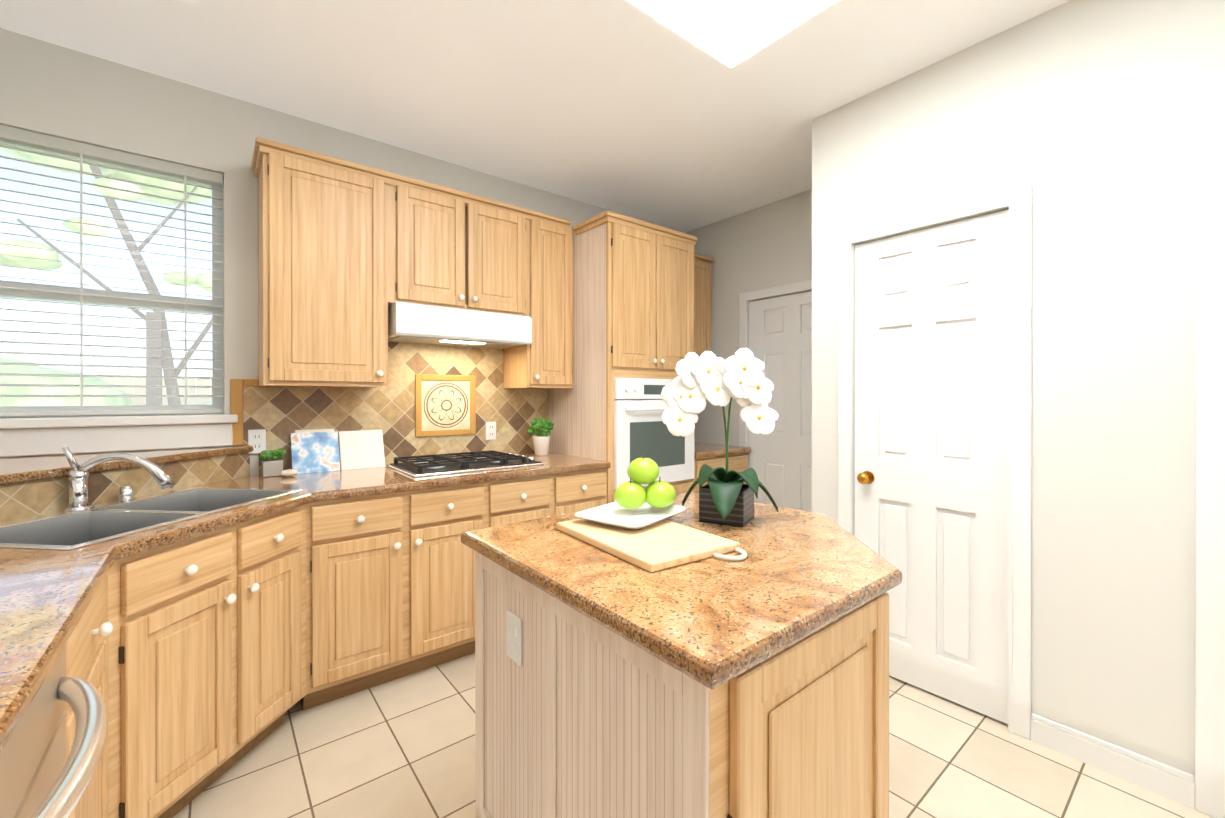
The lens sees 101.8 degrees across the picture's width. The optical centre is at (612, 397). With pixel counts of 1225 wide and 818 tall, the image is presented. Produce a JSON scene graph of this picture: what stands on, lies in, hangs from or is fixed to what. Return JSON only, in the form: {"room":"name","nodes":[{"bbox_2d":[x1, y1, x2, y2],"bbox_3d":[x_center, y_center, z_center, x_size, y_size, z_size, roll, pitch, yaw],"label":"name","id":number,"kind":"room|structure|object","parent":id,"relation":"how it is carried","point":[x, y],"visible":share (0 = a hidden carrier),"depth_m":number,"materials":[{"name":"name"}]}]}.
{"room":"kitchen","nodes":[
{"label":"kitchen","id":0,"kind":"room"},
{"bbox_2d":[0,28,683,474],"bbox_3d":[-1.022,-0.076,3.131,4.432,2.735,0.150,0,0,-39],"label":"wall","id":1,"kind":"structure","parent":0,"point":[48,88],"depth_m":2.35,"materials":[{"name":"white paint"}]},
{"bbox_2d":[0,141,237,456],"bbox_3d":[-2.242,-0.420,2.114,1.033,1.301,0.184,0,0,-39],"label":"window","id":2,"kind":"structure","parent":1,"relation":"in","point":[217,403],"depth_m":2.18,"materials":[{"name":"white plastic"}]},
{"bbox_2d":[0,125,222,416],"bbox_3d":[-2.242,-0.498,2.107,0.935,1.143,0.056,0,0,-39],"label":"window blinds","id":3,"kind":"object","parent":2,"relation":"attached to","point":[30,139],"visible":1,"depth_m":2.14,"materials":[{"name":"white plastic"}]},
{"bbox_2d":[255,137,398,387],"bbox_3d":[-1.428,-0.597,2.488,0.539,1.080,0.338,0,0,-39],"label":"upper cabinet","id":4,"kind":"object","parent":1,"relation":"attached to","point":[349,252],"depth_m":2.34,"materials":[{"name":"brown wood"}]},
{"bbox_2d":[230,342,547,474],"bbox_3d":[-0.605,0.028,3.359,3.133,0.694,0.015,0,0,-39],"label":"tile backsplash","id":5,"kind":"structure","parent":1,"relation":"attached to","point":[280,415],"depth_m":2.86,"materials":[{"name":"brown tile"}]},
{"bbox_2d":[248,429,265,453],"bbox_3d":[-1.740,0.213,2.437,0.072,0.116,0.009,0,0,-39],"label":"electrical outlet","id":6,"kind":"object","parent":5,"relation":"attached to","point":[257,440],"visible":0.9,"depth_m":2.44,"materials":[{"name":"white paint"}]},
{"bbox_2d":[415,374,475,436],"bbox_3d":[-1.008,0.045,3.023,0.370,0.370,0.012,0,0,-39],"label":"picture","id":7,"kind":"object","parent":5,"relation":"attached to","point":[445,405],"visible":1,"depth_m":3.02,"materials":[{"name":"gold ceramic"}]},
{"bbox_2d":[486,422,495,439],"bbox_3d":[-0.782,0.211,3.206,0.072,0.116,0.009,0,0,-39],"label":"electrical outlet","id":8,"kind":"object","parent":5,"relation":"attached to","point":[490,430],"visible":1,"depth_m":3.20,"materials":[{"name":"white paint"}]},
{"bbox_2d":[399,175,530,316],"bbox_3d":[-0.924,-0.813,2.892,0.796,0.651,0.338,0,0,-39],"label":"upper cabinet","id":9,"kind":"object","parent":1,"relation":"attached to","point":[458,249],"depth_m":2.75,"materials":[{"name":"brown wood"}]},
{"bbox_2d":[388,301,531,348],"bbox_3d":[-0.901,-0.398,2.882,0.771,0.176,0.383,0,0,-39],"label":"hood vent","id":10,"kind":"object","parent":9,"relation":"attached to","point":[423,324],"visible":0.88,"depth_m":2.71,"materials":[{"name":"white metal"}]},
{"bbox_2d":[503,210,572,388],"bbox_3d":[-0.496,-0.601,3.236,0.374,1.076,0.338,0,0,-39],"label":"upper cabinet","id":11,"kind":"object","parent":1,"relation":"attached to","point":[547,363],"depth_m":3.12,"materials":[{"name":"brown wood"}]},
{"bbox_2d":[694,253,713,356],"bbox_3d":[0.492,-0.604,4.008,0.610,1.076,0.371,0,0,-39],"label":"upper cabinet","id":12,"kind":"object","parent":1,"relation":"attached to","point":[702,304],"visible":0.19,"depth_m":4.00,"materials":[{"name":"brown wood"}]},
{"bbox_2d":[0,0,1069,232],"bbox_3d":[0.716,-1.488,0.964,4.432,0.100,5.700,0,0,-39],"label":"ceiling","id":13,"kind":"structure","parent":0,"point":[627,108],"depth_m":2.21,"materials":[{"name":"white paint"}]},
{"bbox_2d":[181,0,207,2],"bbox_3d":[-1.505,-1.434,1.707,0.200,0.012,0.200,0,0,-39],"label":"recessed light","id":14,"kind":"object","parent":13,"relation":"in","point":[195,1],"visible":0.92,"depth_m":1.79,"materials":[{"name":"white"}]},
{"bbox_2d":[628,0,837,67],"bbox_3d":[0.425,-1.437,1.322,1.203,0.004,1.204,0,0,-39],"label":"ceiling light panel","id":15,"kind":"object","parent":13,"relation":"attached to","point":[731,33],"visible":1,"depth_m":1.89,"materials":[{"name":"white plastic"}]},
{"bbox_2d":[172,653,1213,817],"bbox_3d":[0.716,1.347,0.971,4.432,0.100,5.700,0,0,-39],"label":"floor","id":16,"kind":"structure","parent":0,"point":[403,747],"depth_m":1.74,"materials":[{"name":"tile"}]},
{"bbox_2d":[73,618,81,632],"bbox_3d":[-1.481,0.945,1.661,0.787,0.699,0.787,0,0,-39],"label":"base cabinet","id":17,"kind":"object","parent":16,"relation":"on","point":[79,626],"depth_m":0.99,"materials":[{"name":"brown wood"}]},
{"bbox_2d":[62,625,117,817],"bbox_3d":[-1.408,0.947,0.873,0.691,0.699,0.503,0,0,-39],"label":"base cabinet","id":18,"kind":"object","parent":16,"relation":"on","point":[91,654],"depth_m":1.17,"materials":[{"name":"brown wood"}]},
{"bbox_2d":[0,645,107,817],"bbox_3d":[-1.008,0.862,0.483,0.726,0.863,0.600,0,0,-39],"label":"dishwasher","id":19,"kind":"object","parent":18,"relation":"in","point":[41,776],"visible":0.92,"depth_m":0.72,"materials":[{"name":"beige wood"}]},
{"bbox_2d":[82,500,361,817],"bbox_3d":[-1.253,0.859,1.661,0.606,0.872,0.533,0,0,-39],"label":"base cabinet","id":20,"kind":"object","parent":16,"relation":"on","point":[200,663],"depth_m":1.61,"materials":[{"name":"brown wood"}]},
{"bbox_2d":[0,452,609,753],"bbox_3d":[-0.173,0.402,0.958,2.727,0.040,4.298,0,0,-39],"label":"countertop","id":21,"kind":"structure","parent":20,"relation":"on","point":[47,596],"depth_m":1.19,"materials":[{"name":"brown stone"}]},
{"bbox_2d":[62,446,174,511],"bbox_3d":[-1.722,0.267,1.751,0.284,0.217,0.222,0,0,-39],"label":"faucet","id":22,"kind":"object","parent":21,"relation":"on","point":[78,477],"visible":1,"depth_m":1.68,"materials":[{"name":"silver metal"}]},
{"bbox_2d":[0,445,252,521],"bbox_3d":[-1.829,0.327,1.698,1.068,0.187,1.069,0,0,-39],"label":"ledge","id":23,"kind":"object","parent":21,"relation":"on","point":[30,486],"visible":0.62,"depth_m":1.84,"materials":[{"name":"tile"}]},
{"bbox_2d":[0,487,300,549],"bbox_3d":[-1.573,0.468,1.669,0.520,0.184,0.800,0,0,6],"label":"sink","id":24,"kind":"object","parent":21,"relation":"in","point":[64,530],"visible":0.48,"depth_m":1.66,"materials":[{"name":"silver metal"}]},
{"bbox_2d":[259,448,285,476],"bbox_3d":[-1.654,0.312,2.419,0.110,0.132,0.096,0,0,-39],"label":"plant","id":25,"kind":"object","parent":21,"relation":"on","point":[273,467],"visible":1,"depth_m":2.39,"materials":[{"name":"green plant"}]},
{"bbox_2d":[280,469,297,475],"bbox_3d":[-1.554,0.360,2.390,0.072,0.035,0.048,0,0,-39],"label":"shell","id":26,"kind":"object","parent":21,"relation":"on","point":[290,472],"visible":1,"depth_m":2.38,"materials":[{"name":"beige"}]},
{"bbox_2d":[291,429,384,473],"bbox_3d":[-1.434,0.270,2.616,0.430,0.214,0.083,0,0,-39],"label":"magazines","id":27,"kind":"object","parent":21,"relation":"on","point":[314,450],"visible":0.93,"depth_m":2.60,"materials":[{"name":"white paper"}]},
{"bbox_2d":[386,450,544,476],"bbox_3d":[-0.814,0.352,2.779,0.720,0.050,0.490,0,0,-39],"label":"cooktop","id":28,"kind":"object","parent":21,"relation":"in","point":[435,464],"visible":1,"depth_m":2.67,"materials":[{"name":"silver metal"}]},
{"bbox_2d":[527,418,553,455],"bbox_3d":[-0.465,0.253,3.267,0.168,0.245,0.175,0,0,-39],"label":"pot","id":29,"kind":"object","parent":21,"relation":"on","point":[542,427],"visible":1,"depth_m":3.23,"materials":[{"name":"white ceramic"}]},
{"bbox_2d":[342,501,429,689],"bbox_3d":[-1.259,0.943,2.400,0.458,0.699,0.693,0,0,-39],"label":"base cabinet","id":30,"kind":"object","parent":16,"relation":"on","point":[395,623],"depth_m":2.19,"materials":[{"name":"brown wood"}]},
{"bbox_2d":[390,485,569,666],"bbox_3d":[-0.837,0.943,2.738,0.914,0.699,0.693,0,0,-39],"label":"base cabinet","id":31,"kind":"object","parent":16,"relation":"on","point":[450,564],"depth_m":2.38,"materials":[{"name":"brown wood"}]},
{"bbox_2d":[518,481,606,512],"bbox_3d":[-0.417,0.942,3.076,0.457,0.699,0.693,0,0,-39],"label":"base cabinet","id":32,"kind":"object","parent":16,"relation":"on","point":[580,499],"depth_m":2.78,"materials":[{"name":"brown wood"}]},
{"bbox_2d":[548,210,696,503],"bbox_3d":[0.059,0.063,3.428,0.786,2.455,0.736,0,0,-39],"label":"tall cabinet","id":33,"kind":"object","parent":16,"relation":"on","point":[633,297],"visible":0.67,"depth_m":3.12,"materials":[{"name":"brown wood"}]},
{"bbox_2d":[614,378,693,489],"bbox_3d":[0.297,0.214,3.162,0.682,0.671,0.081,0,0,-39],"label":"wall oven","id":34,"kind":"object","parent":33,"relation":"in","point":[640,428],"visible":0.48,"depth_m":3.10,"materials":[{"name":"white metal"}]},
{"bbox_2d":[461,491,901,817],"bbox_3d":[0.249,0.839,1.383,1.013,0.915,0.920,0,0,-39],"label":"kitchen island","id":35,"kind":"object","parent":16,"relation":"on","point":[754,683],"visible":0.96,"depth_m":0.99,"materials":[{"name":"wood"}]},
{"bbox_2d":[557,519,746,571],"bbox_3d":[0.095,0.370,1.316,0.285,0.020,0.495,0,0,-35],"label":"cutting board","id":36,"kind":"object","parent":35,"relation":"on","point":[663,544],"visible":0.83,"depth_m":1.24,"materials":[{"name":"brown wood"}]},
{"bbox_2d":[575,501,685,529],"bbox_3d":[0.058,0.347,1.485,0.236,0.024,0.296,0,0,37],"label":"plate","id":37,"kind":"object","parent":36,"relation":"on","point":[615,514],"visible":0.85,"depth_m":1.49,"materials":[{"name":"white ceramic"}]},
{"bbox_2d":[614,453,675,508],"bbox_3d":[0.101,0.257,1.540,0.180,0.166,0.149,0,0,-39],"label":"apples","id":38,"kind":"object","parent":37,"relation":"on","point":[632,494],"visible":1,"depth_m":1.51,"materials":[{"name":"green food"}]},
{"bbox_2d":[661,348,778,526],"bbox_3d":[0.333,0.115,1.521,0.306,0.531,0.247,0,0,-39],"label":"orchid","id":39,"kind":"object","parent":35,"relation":"on","point":[726,496],"visible":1,"depth_m":1.50,"materials":[{"name":"white plant"}]},
{"bbox_2d":[694,453,747,490],"bbox_3d":[0.593,0.853,3.887,0.610,0.872,0.693,0,0,-39],"label":"base cabinet","id":40,"kind":"object","parent":16,"relation":"on","point":[738,462],"depth_m":3.61,"materials":[{"name":"brown wood"}]},
{"bbox_2d":[694,442,750,457],"bbox_3d":[0.598,0.395,3.880,0.610,0.040,0.708,0,0,-39],"label":"countertop","id":41,"kind":"structure","parent":40,"relation":"on","point":[701,450],"depth_m":3.69,"materials":[{"name":"stone"}]},
{"bbox_2d":[685,189,811,468],"bbox_3d":[1.246,-0.077,3.727,0.150,2.735,1.759,0,0,-39],"label":"wall","id":42,"kind":"structure","parent":0,"point":[765,246],"depth_m":3.89,"materials":[{"name":"white paint"}]},
{"bbox_2d":[739,280,811,511],"bbox_3d":[1.294,0.238,3.565,0.068,2.105,0.895,0,0,-39],"label":"door","id":43,"kind":"structure","parent":42,"relation":"in","point":[780,348],"depth_m":3.63,"materials":[{"name":"white paint"}]},
{"bbox_2d":[812,0,1224,776],"bbox_3d":[2.258,-0.071,1.155,0.120,2.735,3.761,0,0,-39],"label":"wall","id":44,"kind":"structure","parent":0,"point":[1080,116],"depth_m":1.76,"materials":[{"name":"white paint"}]},
{"bbox_2d":[838,183,1031,739],"bbox_3d":[1.352,0.241,2.173,0.108,2.105,0.743,0,0,-39],"label":"pantry door","id":45,"kind":"structure","parent":44,"relation":"in","point":[943,394],"depth_m":2.11,"materials":[{"name":"white paint"}]},
{"bbox_2d":[1031,713,1194,808],"bbox_3d":[1.700,1.244,2.389,0.820,0.100,1.448,0,0,-39],"label":"baseboard","id":46,"kind":"structure","parent":44,"relation":"attached to","point":[1169,782],"depth_m":1.70,"materials":[{"name":"white paint"}]},
{"bbox_2d":[1195,100,1224,817],"bbox_3d":[2.147,0.194,1.232,0.088,2.205,0.910,0,0,-39],"label":"door","id":47,"kind":"structure","parent":44,"relation":"in","point":[1210,589],"depth_m":1.54,"materials":[{"name":"white paint"}]},
{"label":"outside","id":48,"kind":"structure","parent":0,"visible":0},
{"bbox_3d":[-4.373,1.584,6.247,19.000,0.100,8.800,0,0,-39],"label":"ground","id":49,"kind":"structure","parent":48,"visible":0},
{"bbox_2d":[0,147,211,405],"bbox_3d":[-3.812,-0.884,5.603,17.075,5.643,2.997,0,0,-39],"label":"trees","id":50,"kind":"object","parent":49,"relation":"on","point":[25,263],"depth_m":4.64,"materials":[{"name":"green plant"}]}
]}

